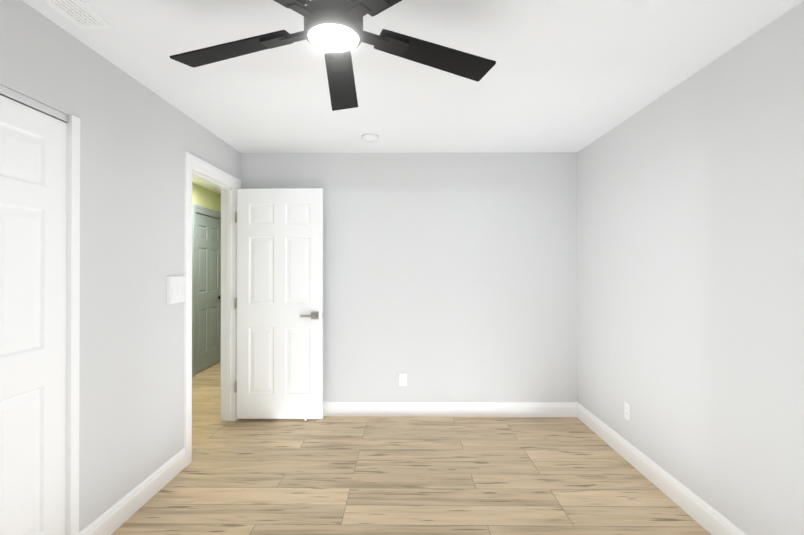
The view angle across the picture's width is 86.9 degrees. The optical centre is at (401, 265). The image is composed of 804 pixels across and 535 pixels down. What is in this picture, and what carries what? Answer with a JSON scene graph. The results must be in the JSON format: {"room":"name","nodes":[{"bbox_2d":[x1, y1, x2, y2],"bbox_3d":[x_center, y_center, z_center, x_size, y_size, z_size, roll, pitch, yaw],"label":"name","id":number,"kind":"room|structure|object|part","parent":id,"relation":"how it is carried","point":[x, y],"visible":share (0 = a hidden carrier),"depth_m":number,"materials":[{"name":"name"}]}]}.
{"room":"empty bedroom","nodes":[
{"label":"empty bedroom","id":0,"kind":"room"},
{"bbox_2d":[0,0,240,531],"bbox_3d":[-1.536,0.163,2.876,0.120,2.400,8.070,0,0,1],"label":"wall","id":1,"kind":"structure","parent":0,"point":[137,139],"depth_m":2.24,"materials":[{"name":"paint"}]},
{"bbox_2d":[0,95,66,534],"bbox_3d":[-1.542,0.351,1.145,0.078,1.985,1.497,0,0,1],"label":"sliding closet door","id":2,"kind":"structure","parent":1,"relation":"in","point":[33,199],"depth_m":1.72,"materials":[{"name":"white wood"}]},
{"bbox_2d":[0,85,67,121],"bbox_3d":[-1.543,-0.661,1.149,0.091,0.033,1.496,0,0,1],"label":"track rail","id":3,"kind":"object","parent":1,"relation":"attached to","point":[6,92],"visible":0.8,"depth_m":1.72,"materials":[{"name":"silver metal"}]},
{"bbox_2d":[58,115,79,534],"bbox_3d":[-1.532,0.339,1.145,0.102,2.035,1.595,0,0,1],"label":"trim","id":4,"kind":"structure","parent":1,"relation":"attached to","point":[72,322],"depth_m":1.90,"materials":[{"name":"white wood"}]},
{"bbox_2d":[79,448,185,534],"bbox_3d":[-1.473,1.296,2.408,0.014,0.130,0.940,0,0,1],"label":"baseboard","id":5,"kind":"structure","parent":1,"relation":"attached to","point":[127,506],"depth_m":2.35,"materials":[{"name":"white wood"}]},
{"bbox_2d":[166,276,185,304],"bbox_3d":[-1.463,0.152,2.732,0.028,0.173,0.227,0,0,1],"label":"switch plate","id":6,"kind":"object","parent":1,"relation":"attached to","point":[175,289],"visible":0.98,"depth_m":2.72,"materials":[{"name":"white plastic"}]},
{"bbox_2d":[184,151,240,466],"bbox_3d":[-1.524,0.293,3.364,0.142,2.144,0.964,0,0,1],"label":"door frame","id":7,"kind":"structure","parent":1,"relation":"attached to","point":[228,321],"depth_m":3.74,"materials":[{"name":"white wood"}]},
{"bbox_2d":[234,188,322,421],"bbox_3d":[-1.074,0.344,3.729,0.768,2.044,0.147,0,0,1],"label":"door","id":8,"kind":"structure","parent":1,"relation":"in","point":[279,303],"depth_m":3.71,"materials":[{"name":"white wood"}]},
{"bbox_3d":[-1.448,0.317,3.727,0.019,1.580,0.045,0,0,1],"label":"door hinges","id":9,"kind":"part","parent":8,"relation":"part of","materials":[{"name":"silver metal"}]},
{"bbox_3d":[-0.798,0.432,3.680,0.151,0.066,0.056,0,0,1],"label":"handle","id":10,"kind":"part","parent":8,"relation":"part of","materials":[{"name":"grey metal"}]},
{"bbox_2d":[192,183,220,211],"bbox_3d":[-2.809,0.170,4.536,0.420,2.400,5.016,0,0,1],"label":"wall","id":11,"kind":"structure","parent":0,"point":[205,197],"depth_m":5.61,"materials":[{"name":"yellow paint"}]},
{"bbox_2d":[192,204,220,376],"bbox_3d":[-2.639,0.303,5.732,0.138,2.144,0.978,0,0,1],"label":"door frame","id":12,"kind":"structure","parent":11,"relation":"attached to","point":[204,210],"depth_m":5.29,"materials":[{"name":"grey wood"}]},
{"bbox_2d":[196,213,220,372],"bbox_3d":[-2.580,0.348,5.731,0.109,2.030,0.780,0,0,1],"label":"hall door","id":13,"kind":"structure","parent":11,"relation":"in","point":[208,291],"depth_m":5.72,"materials":[{"name":"grey wood"}]},
{"bbox_2d":[241,152,577,401],"bbox_3d":[0.068,0.168,3.926,3.307,2.400,0.120,0,0,1],"label":"wall","id":14,"kind":"structure","parent":0,"point":[449,277],"depth_m":3.86,"materials":[{"name":"paint"}]},
{"bbox_2d":[399,373,406,385],"bbox_3d":[0.017,1.034,3.858,0.070,0.115,0.008,0,0,1],"label":"electrical outlet","id":15,"kind":"object","parent":14,"relation":"attached to","point":[402,379],"visible":1,"depth_m":3.86,"materials":[{"name":"white plastic"}]},
{"bbox_2d":[323,402,574,416],"bbox_3d":[0.049,1.302,3.846,3.030,0.130,0.031,0,0,1],"label":"baseboard","id":16,"kind":"structure","parent":14,"relation":"attached to","point":[374,409],"depth_m":3.85,"materials":[{"name":"white wood"}]},
{"bbox_2d":[111,361,710,534],"bbox_3d":[-0.512,1.393,2.921,4.807,0.060,8.550,0,0,1],"label":"floor","id":17,"kind":"structure","parent":0,"point":[348,475],"depth_m":2.68,"materials":[{"name":"brown wood"}]},
{"bbox_2d":[22,0,803,193],"bbox_3d":[-0.512,-1.087,2.931,4.807,0.100,8.550,0,0,1],"label":"ceiling","id":18,"kind":"structure","parent":0,"point":[569,75],"depth_m":2.23,"materials":[{"name":"paint"}]},
{"bbox_2d":[43,0,113,28],"bbox_3d":[-1.324,-1.037,1.645,0.143,0.009,0.400,0,0,1],"label":"ceiling vent","id":19,"kind":"object","parent":18,"relation":"in","point":[81,14],"visible":1,"depth_m":1.74,"materials":[{"name":"white metal"}]},
{"bbox_2d":[170,0,495,110],"bbox_3d":[-0.247,-0.909,1.527,1.240,0.263,1.210,0,0,1],"label":"fan","id":20,"kind":"object","parent":18,"relation":"hanging from","point":[335,27],"visible":1,"depth_m":1.56,"materials":[{"name":"black wood"}]},
{"bbox_2d":[362,134,378,142],"bbox_3d":[-0.246,-1.014,3.381,0.132,0.039,0.132,0,0,1],"label":"smoke detector","id":21,"kind":"object","parent":18,"relation":"attached to","point":[370,138],"visible":1,"depth_m":3.34,"materials":[{"name":"white plastic"}]},
{"bbox_2d":[577,1,803,534],"bbox_3d":[1.637,0.157,1.390,0.120,2.400,5.161,0,0,1],"label":"wall","id":22,"kind":"structure","parent":0,"point":[690,246],"depth_m":2.17,"materials":[{"name":"paint"}]},
{"bbox_2d":[624,401,629,420],"bbox_3d":[1.588,1.021,2.981,0.008,0.115,0.070,0,0,1],"label":"electrical outlet","id":23,"kind":"object","parent":22,"relation":"attached to","point":[626,410],"visible":1,"depth_m":2.98,"materials":[{"name":"white plastic"}]},
{"bbox_2d":[575,402,746,534],"bbox_3d":[1.569,1.292,1.386,0.014,0.130,4.921,0,0,1],"label":"baseboard","id":24,"kind":"structure","parent":22,"relation":"attached to","point":[711,520],"depth_m":2.54,"materials":[{"name":"white wood"}]},
{"bbox_3d":[-1.582,0.170,4.524,0.004,2.400,4.776,0,0,1],"label":"wall","id":25,"kind":"structure","parent":0,"visible":0},
{"bbox_2d":[220,189,221,419],"bbox_3d":[-1.604,0.293,3.365,0.018,2.144,0.964,0,0,1],"label":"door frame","id":26,"kind":"structure","parent":25,"relation":"in","point":[221,236],"depth_m":3.76,"materials":[{"name":"white wood"}]}
]}

